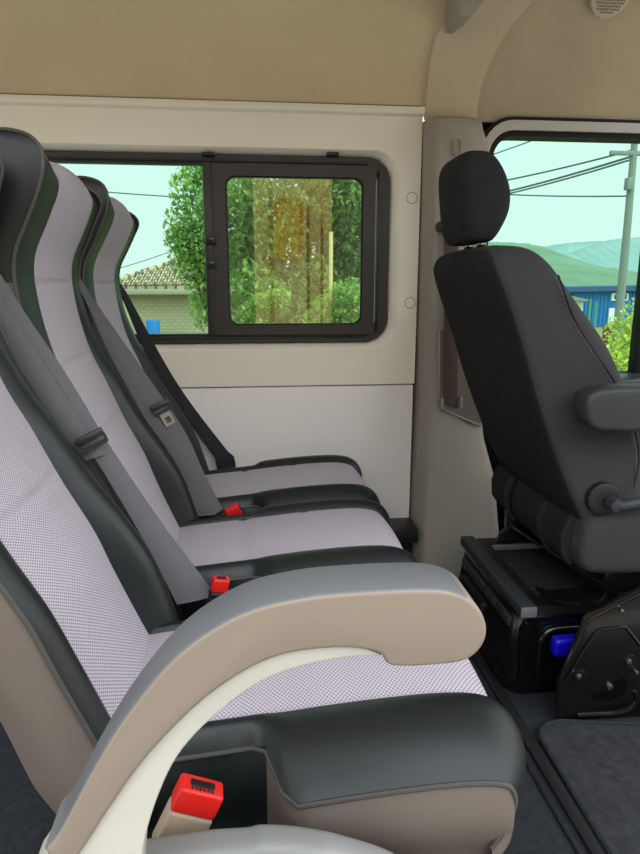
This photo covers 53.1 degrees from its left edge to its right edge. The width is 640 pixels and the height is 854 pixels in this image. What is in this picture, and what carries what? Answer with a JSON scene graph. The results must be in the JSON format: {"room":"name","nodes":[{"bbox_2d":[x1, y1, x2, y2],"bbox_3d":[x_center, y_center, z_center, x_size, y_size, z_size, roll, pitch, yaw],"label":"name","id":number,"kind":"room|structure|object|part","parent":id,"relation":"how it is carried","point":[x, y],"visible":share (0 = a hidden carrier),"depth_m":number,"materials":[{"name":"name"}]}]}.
{"room":"vehicle interior","nodes":[
{"label":"vehicle interior","id":0,"kind":"room"},
{"bbox_2d":[0,105,422,386],"bbox_3d":[-0.949,-0.560,2.067,2.575,0.881,0.062,-1,13,-6],"label":"wall","id":1,"kind":"structure","parent":0,"point":[395,142],"depth_m":2.10,"materials":[{"name":"beige plastic"}]},
{"bbox_2d":[0,94,424,116],"bbox_3d":[-0.946,-0.994,1.946,2.577,0.030,0.050,-1,13,-6],"label":"trim","id":2,"kind":"structure","parent":1,"relation":"attached to","point":[5,99],"depth_m":1.99,"materials":[{"name":"beige plastic"}]},
{"bbox_2d":[44,151,390,343],"bbox_3d":[-0.786,-0.575,2.068,2.056,0.613,0.073,-1,13,-6],"label":"window","id":3,"kind":"structure","parent":1,"relation":"in","point":[373,177],"depth_m":2.12,"materials":[{"name":"grey"}]},
{"bbox_3d":[-0.090,-0.586,2.142,0.552,0.548,0.018,-1,13,-6],"label":"sash","id":4,"kind":"part","parent":3,"relation":"part of","materials":[{"name":"grey plastic"}]},
{"bbox_2d":[180,384,412,517],"bbox_3d":[-0.951,0.118,2.218,2.572,0.499,0.060,-1,13,-6],"label":"wall panel","id":5,"kind":"object","parent":1,"relation":"attached to","point":[370,425],"visible":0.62,"depth_m":2.26,"materials":[{"name":"white plastic"}]},
{"bbox_2d":[435,221,457,407],"bbox_3d":[0.420,-0.361,2.110,0.094,0.610,0.040,-1,13,-6],"label":"belt","id":6,"kind":"object","parent":1,"relation":"attached to","point":[450,353],"visible":0.38,"depth_m":2.14,"materials":[{"name":"grey fabric"}]},
{"bbox_2d":[409,116,498,578],"bbox_3d":[0.509,-0.225,2.233,0.346,1.572,0.178,-1,13,-6],"label":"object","id":7,"kind":"structure","parent":1,"relation":"attached to","point":[451,498],"depth_m":2.22,"materials":[{"name":"beige plastic"}]},
{"bbox_2d":[482,116,639,531],"bbox_3d":[1.129,-0.271,2.286,1.260,1.640,0.210,-1,13,-6],"label":"door","id":8,"kind":"structure","parent":7,"relation":"attached to","point":[513,128],"depth_m":2.14,"materials":[{"name":"black plastic"}]},
{"bbox_3d":[1.199,0.161,2.392,1.020,0.650,0.115,-1,13,-6],"label":"panel","id":9,"kind":"part","parent":8,"relation":"part of","materials":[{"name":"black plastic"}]},
{"bbox_3d":[1.137,-0.162,2.288,1.150,0.045,0.165,-1,13,-6],"label":"sill","id":10,"kind":"part","parent":8,"relation":"part of","materials":[{"name":"black plastic"}]},
{"bbox_2d":[424,0,532,119],"bbox_3d":[0.683,-1.033,1.174,0.363,0.461,1.865,-2,13,-10],"label":"trim","id":11,"kind":"structure","parent":1,"relation":"attached to","point":[459,62],"depth_m":2.02,"materials":[{"name":"beige plastic"}]},
{"bbox_2d":[0,0,445,106],"bbox_3d":[-0.826,-1.034,1.011,2.620,0.448,1.878,-1,13,-6],"label":"ceiling","id":12,"kind":"structure","parent":0,"point":[349,52],"depth_m":1.95,"materials":[{"name":"beige fabric"}]},
{"bbox_2d":[0,650,639,853],"bbox_3d":[-0.163,0.789,1.476,3.950,0.080,1.960,-1,13,-6],"label":"floor","id":13,"kind":"structure","parent":0,"point":[26,819],"depth_m":1.31,"materials":[{"name":"grey carpet"}]},
{"bbox_2d":[0,127,417,620],"bbox_3d":[-0.235,0.072,1.489,0.897,1.316,0.464,-1,13,-6],"label":"passenger seat","id":14,"kind":"object","parent":13,"relation":"on","point":[49,217],"visible":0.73,"depth_m":1.41,"materials":[{"name":"grey fabric"}]},
{"bbox_3d":[-0.467,0.091,1.244,0.338,0.724,0.028,-1,13,-6],"label":"panel","id":15,"kind":"part","parent":14,"relation":"part of","materials":[{"name":"grey fabric"}]},
{"bbox_3d":[-0.453,-0.081,1.436,0.287,0.956,0.270,-1,13,-6],"label":"woven panel","id":16,"kind":"part","parent":14,"relation":"part of","materials":[{"name":"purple fabric"}]},
{"bbox_3d":[-0.484,-0.081,1.427,0.397,0.983,0.446,-1,13,-6],"label":"backrest","id":17,"kind":"part","parent":14,"relation":"part of","materials":[{"name":"grey fabric"}]},
{"bbox_2d":[78,278,221,515],"bbox_3d":[-0.440,-0.080,1.663,0.361,0.665,0.031,-1,13,-6],"label":"belt","id":18,"kind":"object","parent":14,"relation":"attached to","point":[155,410],"visible":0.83,"depth_m":1.67,"materials":[{"name":"grey fabric"}]},
{"bbox_3d":[-0.400,-0.022,1.677,0.038,0.043,0.008,-6,14,-24],"label":"blade","id":19,"kind":"part","parent":18,"relation":"part of","materials":[{"name":"silver metal"}]},
{"bbox_2d":[216,503,241,516],"bbox_3d":[-0.437,0.326,1.765,0.449,0.234,0.029,-1,13,-4],"label":"seat belt buckle","id":20,"kind":"object","parent":14,"relation":"attached to","point":[234,509],"visible":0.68,"depth_m":1.75,"materials":[{"name":"red plastic"}]},
{"bbox_3d":[-0.097,0.320,1.564,0.594,0.155,0.270,-1,13,-6],"label":"woven panel","id":21,"kind":"part","parent":14,"relation":"part of","materials":[{"name":"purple fabric"}]},
{"bbox_2d":[181,498,417,580],"bbox_3d":[-0.091,0.325,1.561,0.606,0.189,0.446,-1,13,-6],"label":"seat cushion","id":22,"kind":"object","parent":14,"relation":"on","point":[273,539],"depth_m":1.51,"materials":[{"name":"grey fabric"}]},
{"bbox_2d":[77,175,379,518],"bbox_3d":[-0.280,-0.025,1.937,0.887,1.310,0.458,-1,13,-6],"label":"passenger seat","id":23,"kind":"object","parent":13,"relation":"on","point":[265,483],"visible":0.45,"depth_m":1.88,"materials":[{"name":"grey fabric"}]},
{"bbox_3d":[-0.495,-0.176,1.878,0.273,0.950,0.270,-1,13,-6],"label":"woven panel","id":24,"kind":"part","parent":23,"relation":"part of","materials":[{"name":"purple fabric"}]},
{"bbox_3d":[-0.529,-0.178,1.876,0.387,0.977,0.440,-1,13,-6],"label":"backrest","id":25,"kind":"part","parent":23,"relation":"part of","materials":[{"name":"grey fabric"}]},
{"bbox_2d":[120,283,235,469],"bbox_3d":[-0.476,0.039,2.180,0.372,1.060,0.020,-1,13,-6],"label":"belt","id":26,"kind":"object","parent":23,"relation":"attached to","point":[224,459],"visible":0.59,"depth_m":2.14,"materials":[{"name":"black fabric"}]},
{"bbox_3d":[-0.146,0.222,2.005,0.594,0.155,0.270,-1,13,-6],"label":"woven panel","id":27,"kind":"part","parent":23,"relation":"part of","materials":[{"name":"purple fabric"}]},
{"bbox_2d":[203,455,379,508],"bbox_3d":[-0.141,0.226,2.009,0.606,0.189,0.440,-1,13,-6],"label":"seat cushion","id":28,"kind":"object","parent":23,"relation":"on","point":[265,483],"depth_m":1.95,"materials":[{"name":"grey fabric"}]},
{"bbox_2d":[0,158,525,853],"bbox_3d":[-0.189,0.205,0.886,0.939,1.316,0.672,-1,13,-6],"label":"passenger seat","id":29,"kind":"object","parent":13,"relation":"on","point":[337,709],"visible":0.99,"depth_m":0.81,"materials":[{"name":"grey fabric"}]},
{"bbox_3d":[-0.428,0.195,0.777,0.364,0.724,0.028,-1,13,-6],"label":"panel","id":30,"kind":"part","parent":29,"relation":"part of","materials":[{"name":"beige plastic"}]},
{"bbox_3d":[-0.422,0.033,0.924,0.339,0.956,0.270,-1,13,-6],"label":"woven panel","id":31,"kind":"part","parent":29,"relation":"part of","materials":[{"name":"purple fabric"}]},
{"bbox_3d":[-0.451,0.026,0.943,0.438,0.983,0.410,-1,13,-6],"label":"backrest","id":32,"kind":"part","parent":29,"relation":"part of","materials":[{"name":"grey fabric"}]},
{"bbox_2d":[0,274,209,604],"bbox_3d":[-0.415,0.004,1.170,0.421,0.715,0.051,-2,13,-7],"label":"belt","id":33,"kind":"object","parent":29,"relation":"attached to","point":[48,379],"visible":0.97,"depth_m":1.17,"materials":[{"name":"grey fabric"}]},
{"bbox_2d":[206,576,229,603],"bbox_3d":[-0.256,0.530,1.339,0.151,0.477,0.032,1,13,6],"label":"seat belt buckle","id":34,"kind":"object","parent":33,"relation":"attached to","point":[219,585],"visible":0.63,"depth_m":1.28,"materials":[{"name":"red plastic"}]},
{"bbox_2d":[152,773,222,837],"bbox_3d":[-0.205,0.572,0.779,0.182,0.326,0.032,-1,13,-6],"label":"seat belt buckle","id":35,"kind":"object","parent":29,"relation":"attached to","point":[194,802],"visible":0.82,"depth_m":0.74,"materials":[{"name":"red plastic"}]},
{"bbox_3d":[-0.052,0.266,0.599,0.399,0.262,0.060,-1,13,-6],"label":"armrest","id":36,"kind":"part","parent":29,"relation":"part of","materials":[{"name":"brown plastic"}]},
{"bbox_3d":[-0.040,0.433,1.055,0.594,0.155,0.270,-1,13,-6],"label":"woven panel","id":37,"kind":"part","parent":29,"relation":"part of","materials":[{"name":"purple fabric"}]},
{"bbox_2d":[147,620,525,838],"bbox_3d":[-0.032,0.442,1.035,0.606,0.189,0.500,-1,13,-6],"label":"seat cushion","id":38,"kind":"object","parent":29,"relation":"on","point":[356,747],"depth_m":0.85,"materials":[{"name":"black leather"}]},
{"bbox_3d":[0.087,0.506,0.857,0.313,0.141,0.118,-1,13,-6],"label":"panel","id":39,"kind":"part","parent":29,"relation":"part of","materials":[{"name":"beige plastic"}]},
{"bbox_2d":[390,517,418,553],"bbox_3d":[-0.930,0.475,2.232,2.600,0.207,0.170,-1,13,-6],"label":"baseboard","id":40,"kind":"structure","parent":13,"relation":"on","point":[405,530],"depth_m":2.27,"materials":[{"name":"black plastic"}]},
{"bbox_2d":[433,150,639,719],"bbox_3d":[0.751,-0.001,1.718,0.885,1.358,0.637,-1,13,-6],"label":"seat","id":41,"kind":"object","parent":13,"relation":"on","point":[553,404],"visible":1,"depth_m":1.52,"materials":[{"name":"grey fabric"}]},
{"bbox_3d":[0.561,-0.108,1.728,0.446,0.722,0.531,-1,13,-6],"label":"backrest","id":42,"kind":"part","parent":41,"relation":"part of","materials":[{"name":"grey fabric"}]},
{"bbox_3d":[0.834,0.431,2.080,0.643,0.358,0.012,-1,13,-6],"label":"plate","id":43,"kind":"part","parent":41,"relation":"part of","materials":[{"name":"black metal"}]},
{"bbox_3d":[0.638,0.423,1.613,0.165,0.006,0.103,-1,13,-6],"label":"latch plate","id":44,"kind":"part","parent":41,"relation":"part of","materials":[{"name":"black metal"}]},
{"bbox_3d":[0.888,0.332,1.849,0.540,0.072,0.495,-1,13,-6],"label":"seat rail","id":45,"kind":"part","parent":41,"relation":"part of","materials":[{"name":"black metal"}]},
{"bbox_2d":[572,670,586,683],"bbox_3d":[0.626,0.602,1.541,0.037,0.037,0.004,-1,13,-6],"label":"washer","id":46,"kind":"object","parent":41,"relation":"in","point":[578,676],"depth_m":1.54,"materials":[{"name":"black metal"}]},
{"bbox_3d":[0.891,0.545,1.566,0.643,0.358,0.012,-1,13,-6],"label":"plate","id":47,"kind":"part","parent":41,"relation":"part of","materials":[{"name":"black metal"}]},
{"bbox_3d":[0.670,0.168,1.529,0.080,0.080,0.038,-1,13,-6],"label":"recliner knob","id":48,"kind":"part","parent":41,"relation":"part of","materials":[{"name":"black plastic"}]},
{"bbox_2d":[570,453,639,572],"bbox_3d":[0.892,0.220,1.807,0.595,0.178,0.517,-1,13,-6],"label":"seat cushion","id":49,"kind":"object","parent":41,"relation":"on","point":[602,540],"depth_m":1.54,"materials":[{"name":"grey fabric"}]},
{"bbox_3d":[0.751,-0.045,1.415,0.377,0.100,0.067,-1,13,-6],"label":"armrest","id":50,"kind":"part","parent":41,"relation":"part of","materials":[{"name":"grey plastic"}]},
{"bbox_3d":[0.772,0.176,1.495,0.204,0.043,0.040,-1,13,-6],"label":"handle","id":51,"kind":"part","parent":41,"relation":"part of","materials":[{"name":"grey plastic"}]},
{"bbox_2d":[622,655,636,668],"bbox_3d":[0.749,0.568,1.548,0.037,0.037,0.004,-1,13,-6],"label":"washer","id":52,"kind":"object","parent":41,"relation":"in","point":[628,661],"depth_m":1.55,"materials":[{"name":"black metal"}]},
{"bbox_2d":[468,649,606,853],"bbox_3d":[0.486,0.752,1.442,0.055,0.012,1.730,-1,13,-6],"label":"floor strip","id":53,"kind":"object","parent":13,"relation":"on","point":[577,819],"visible":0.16,"depth_m":1.38,"materials":[{"name":"black plastic"}]},
{"bbox_2d":[458,536,619,693],"bbox_3d":[0.615,0.526,1.874,0.310,0.262,0.477,-1,13,-6],"label":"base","id":54,"kind":"object","parent":13,"relation":"on","point":[501,579],"visible":0.77,"depth_m":1.73,"materials":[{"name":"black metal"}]},
{"bbox_3d":[0.643,0.417,1.860,0.252,0.024,0.452,-1,13,-6],"label":"tray lid","id":55,"kind":"part","parent":54,"relation":"part of","materials":[{"name":"black plastic"}]},
{"bbox_2d":[550,634,574,656],"bbox_3d":[0.725,0.615,1.641,0.282,0.188,0.035,-1,13,-6],"label":"jack","id":56,"kind":"object","parent":54,"relation":"in","point":[560,644],"visible":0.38,"depth_m":1.60,"materials":[{"name":"blue plastic"}]},
{"bbox_2d":[539,719,639,853],"bbox_3d":[0.901,0.810,1.155,0.712,0.017,0.907,-1,13,-6],"label":"floor mat","id":57,"kind":"object","parent":13,"relation":"on","point":[598,762],"visible":1,"depth_m":1.40,"materials":[{"name":"grey carpet"}]},
{"bbox_2d":[445,0,639,123],"bbox_3d":[1.138,-1.060,1.225,1.330,0.490,1.881,-1,13,-6],"label":"ceiling","id":58,"kind":"structure","parent":0,"point":[559,59],"depth_m":2.08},
{"bbox_2d":[446,0,483,33],"bbox_3d":[0.446,-1.277,1.879,0.119,0.180,0.140,-1,13,-6],"label":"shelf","id":59,"kind":"object","parent":58,"relation":"attached to","point":[458,12],"visible":1,"depth_m":1.86,"materials":[{"name":"beige plastic"}]},
{"bbox_2d":[588,0,629,18],"bbox_3d":[0.880,-1.313,1.940,0.124,0.114,0.106,-1,13,-6],"label":"ceiling vent","id":60,"kind":"object","parent":58,"relation":"in","point":[603,9],"visible":1,"depth_m":1.95,"materials":[{"name":"beige plastic"}]},
{"label":"outside","id":61,"kind":"structure","parent":0,"visible":0},
{"bbox_2d":[122,288,631,369],"bbox_3d":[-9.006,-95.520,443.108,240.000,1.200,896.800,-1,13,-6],"label":"ground","id":62,"kind":"structure","parent":61,"point":[599,330],"depth_m":52.71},
{"bbox_2d":[146,320,159,333],"bbox_3d":[-3.436,-1.537,13.289,0.280,1.349,0.280,-1,13,-6],"label":"barrel","id":63,"kind":"object","parent":62,"relation":"on","point":[152,326],"visible":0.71,"depth_m":13.06,"materials":[{"name":"blue plastic"}]},
{"bbox_2d":[120,255,268,333],"bbox_3d":[-3.062,-3.007,16.156,3.458,2.979,5.884,-1,13,-6],"label":"house","id":64,"kind":"structure","parent":62,"relation":"on","point":[154,292],"depth_m":13.69,"materials":[{"name":"tile"}]},
{"bbox_2d":[161,166,255,331],"bbox_3d":[-1.465,-1.803,8.798,1.325,3.814,0.876,-7,14,-27],"label":"tree","id":65,"kind":"object","parent":62,"relation":"on","point":[182,234],"visible":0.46,"depth_m":8.46,"materials":[{"name":"green plant"}]},
{"bbox_2d":[235,288,290,322],"bbox_3d":[-0.571,-0.409,6.647,0.576,2.027,0.345,-1,13,-6],"label":"bush","id":66,"kind":"object","parent":62,"relation":"on","point":[257,304],"visible":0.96,"depth_m":6.41,"materials":[{"name":"green plant"}]},
{"bbox_2d":[195,178,341,323],"bbox_3d":[-0.617,-1.640,8.133,1.490,3.814,2.247,8,15,33],"label":"tree","id":67,"kind":"object","parent":62,"relation":"on","point":[247,234],"visible":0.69,"depth_m":7.87,"materials":[{"name":"green plant"}]},
{"bbox_2d":[286,179,360,316],"bbox_3d":[0.234,-1.845,8.671,1.264,3.964,1.568,-8,15,-30],"label":"tree","id":68,"kind":"object","parent":62,"relation":"on","point":[342,216],"visible":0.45,"depth_m":8.11,"materials":[{"name":"green plant"}]},
{"bbox_2d":[329,232,332,321],"bbox_3d":[0.132,-0.999,7.830,0.050,2.661,0.048,4,13,16],"label":"wooden post","id":69,"kind":"object","parent":62,"relation":"on","point":[330,233],"visible":0.35,"depth_m":7.59,"materials":[{"name":"brown wood"}]},
{"bbox_2d":[304,276,359,322],"bbox_3d":[0.216,-0.682,7.573,0.815,2.160,0.670,-1,13,-6],"label":"bush","id":70,"kind":"object","parent":62,"relation":"on","point":[335,307],"visible":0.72,"depth_m":7.32,"materials":[{"name":"green plant"}]},
{"bbox_2d":[572,296,588,310],"bbox_3d":[16.758,-7.993,44.602,2.900,2.360,2.000,-1,13,-6],"label":"shed","id":71,"kind":"object","parent":62,"relation":"on","point":[579,301],"visible":0.13,"depth_m":43.59,"materials":[{"name":"concrete"}]},
{"bbox_2d":[588,299,591,320],"bbox_3d":[15.727,-6.349,37.434,0.120,2.232,0.114,-1,13,-6],"label":"post","id":72,"kind":"object","parent":62,"relation":"on","point":[590,300],"visible":0.59,"depth_m":37.28,"materials":[{"name":"green metal"}]},
{"bbox_2d":[593,301,597,327],"bbox_3d":[16.105,-6.301,37.486,0.120,2.116,0.114,-1,13,-6],"label":"post","id":73,"kind":"object","parent":62,"relation":"on","point":[596,302],"visible":0.66,"depth_m":37.38,"materials":[{"name":"green metal"}]},
{"bbox_2d":[565,285,635,326],"bbox_3d":[22.577,-9.679,50.542,11.200,3.080,8.600,-1,13,-6],"label":"building","id":74,"kind":"structure","parent":62,"relation":"on","point":[605,295],"depth_m":46.81,"materials":[{"name":"blue metal"}]},
{"bbox_3d":[21.723,-8.055,47.098,1.100,1.360,0.200,-1,13,-6],"label":"door","id":75,"kind":"part","parent":74,"relation":"part of","materials":[{"name":"white paint"}]},
{"bbox_2d":[602,324,612,347],"bbox_3d":[11.438,-3.565,25.210,0.600,0.948,0.591,-1,13,-6],"label":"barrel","id":76,"kind":"object","parent":62,"relation":"on","point":[607,328],"visible":0.28,"depth_m":25.04,"materials":[{"name":"brown"}]},
{"bbox_2d":[602,298,634,370],"bbox_3d":[3.133,-0.316,6.369,1.279,1.964,0.749,-6,14,-26],"label":"bush","id":77,"kind":"object","parent":62,"relation":"on","point":[617,355],"visible":0.37,"depth_m":6.20,"materials":[{"name":"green plant"}]},
{"bbox_2d":[609,144,639,361],"bbox_3d":[6.787,-3.718,14.307,1.100,5.166,0.307,-1,13,-6],"label":"utility pole","id":78,"kind":"object","parent":62,"relation":"on","point":[629,183],"visible":0.87,"depth_m":14.16,"materials":[{"name":"grey concrete"}]},
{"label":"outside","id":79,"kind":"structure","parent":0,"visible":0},
{"bbox_2d":[543,241,603,254],"bbox_3d":[313.190,-154.356,604.183,608.718,47.956,252.400,-1,13,-6],"label":"hill","id":80,"kind":"structure","parent":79,"point":[566,248],"depth_m":632.65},
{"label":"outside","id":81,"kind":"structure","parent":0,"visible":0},
{"bbox_2d":[565,237,639,271],"bbox_3d":[217.991,-91.026,345.958,359.772,36.080,224.350,-1,13,-6],"label":"distant mountain","id":82,"kind":"structure","parent":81,"point":[607,253],"depth_m":351.95},
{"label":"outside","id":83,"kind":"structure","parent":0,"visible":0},
{"bbox_2d":[108,192,269,201],"bbox_3d":[-5.686,-8.490,23.243,9.941,0.520,0.038,-1,13,-6],"label":"power line","id":84,"kind":"object","parent":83,"point":[108,192],"visible":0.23,"depth_m":23.16,"materials":[{"name":"grey metal"}]},
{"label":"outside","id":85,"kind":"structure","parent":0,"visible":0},
{"bbox_2d":[494,141,530,154],"bbox_3d":[5.451,-8.351,19.361,3.697,1.302,0.035,-1,13,-6],"label":"power line","id":86,"kind":"object","parent":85,"point":[527,141],"visible":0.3,"depth_m":19.37,"materials":[{"name":"grey metal"}]},
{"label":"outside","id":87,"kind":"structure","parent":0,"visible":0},
{"bbox_2d":[298,242,637,305],"bbox_3d":[79.936,-36.513,148.007,171.940,15.326,126.246,-1,13,-6],"label":"hill","id":88,"kind":"structure","parent":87,"point":[571,271],"depth_m":124.70,"materials":[{"name":"green plant"}]},
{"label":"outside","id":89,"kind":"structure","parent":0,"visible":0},
{"bbox_2d":[121,246,184,267],"bbox_3d":[-8.620,-7.265,28.339,5.725,1.686,0.031,-1,13,-6],"label":"power line","id":90,"kind":"object","parent":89,"point":[184,246],"visible":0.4,"depth_m":28.40,"materials":[{"name":"grey metal"}]},
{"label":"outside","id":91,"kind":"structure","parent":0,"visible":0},
{"bbox_2d":[508,150,629,180],"bbox_3d":[5.768,-6.718,16.874,0.038,0.104,5.885,-6,14,-23],"label":"power line","id":92,"kind":"object","parent":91,"point":[627,150],"visible":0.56,"depth_m":16.08,"materials":[{"name":"grey metal"}]},
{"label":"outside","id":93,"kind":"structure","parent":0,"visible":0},
{"bbox_2d":[510,156,629,191],"bbox_3d":[5.785,-6.494,16.925,0.045,0.321,5.884,-6,14,-23],"label":"power line","id":94,"kind":"object","parent":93,"point":[627,157],"visible":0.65,"depth_m":15.82,"materials":[{"name":"grey metal"}]},
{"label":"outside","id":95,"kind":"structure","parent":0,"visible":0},
{"bbox_2d":[510,159,628,193],"bbox_3d":[5.790,-6.435,16.938,0.038,0.309,5.885,-6,14,-23],"label":"power line","id":96,"kind":"object","parent":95,"point":[628,159],"visible":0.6,"depth_m":15.90,"materials":[{"name":"grey metal"}]},
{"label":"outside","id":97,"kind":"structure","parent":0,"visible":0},
{"bbox_2d":[510,194,625,196],"bbox_3d":[5.825,-6.196,16.997,0.031,0.843,5.920,-6,14,-24],"label":"power line","id":98,"kind":"object","parent":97,"point":[510,194],"visible":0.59,"depth_m":16.24,"materials":[{"name":"grey metal"}]}
]}

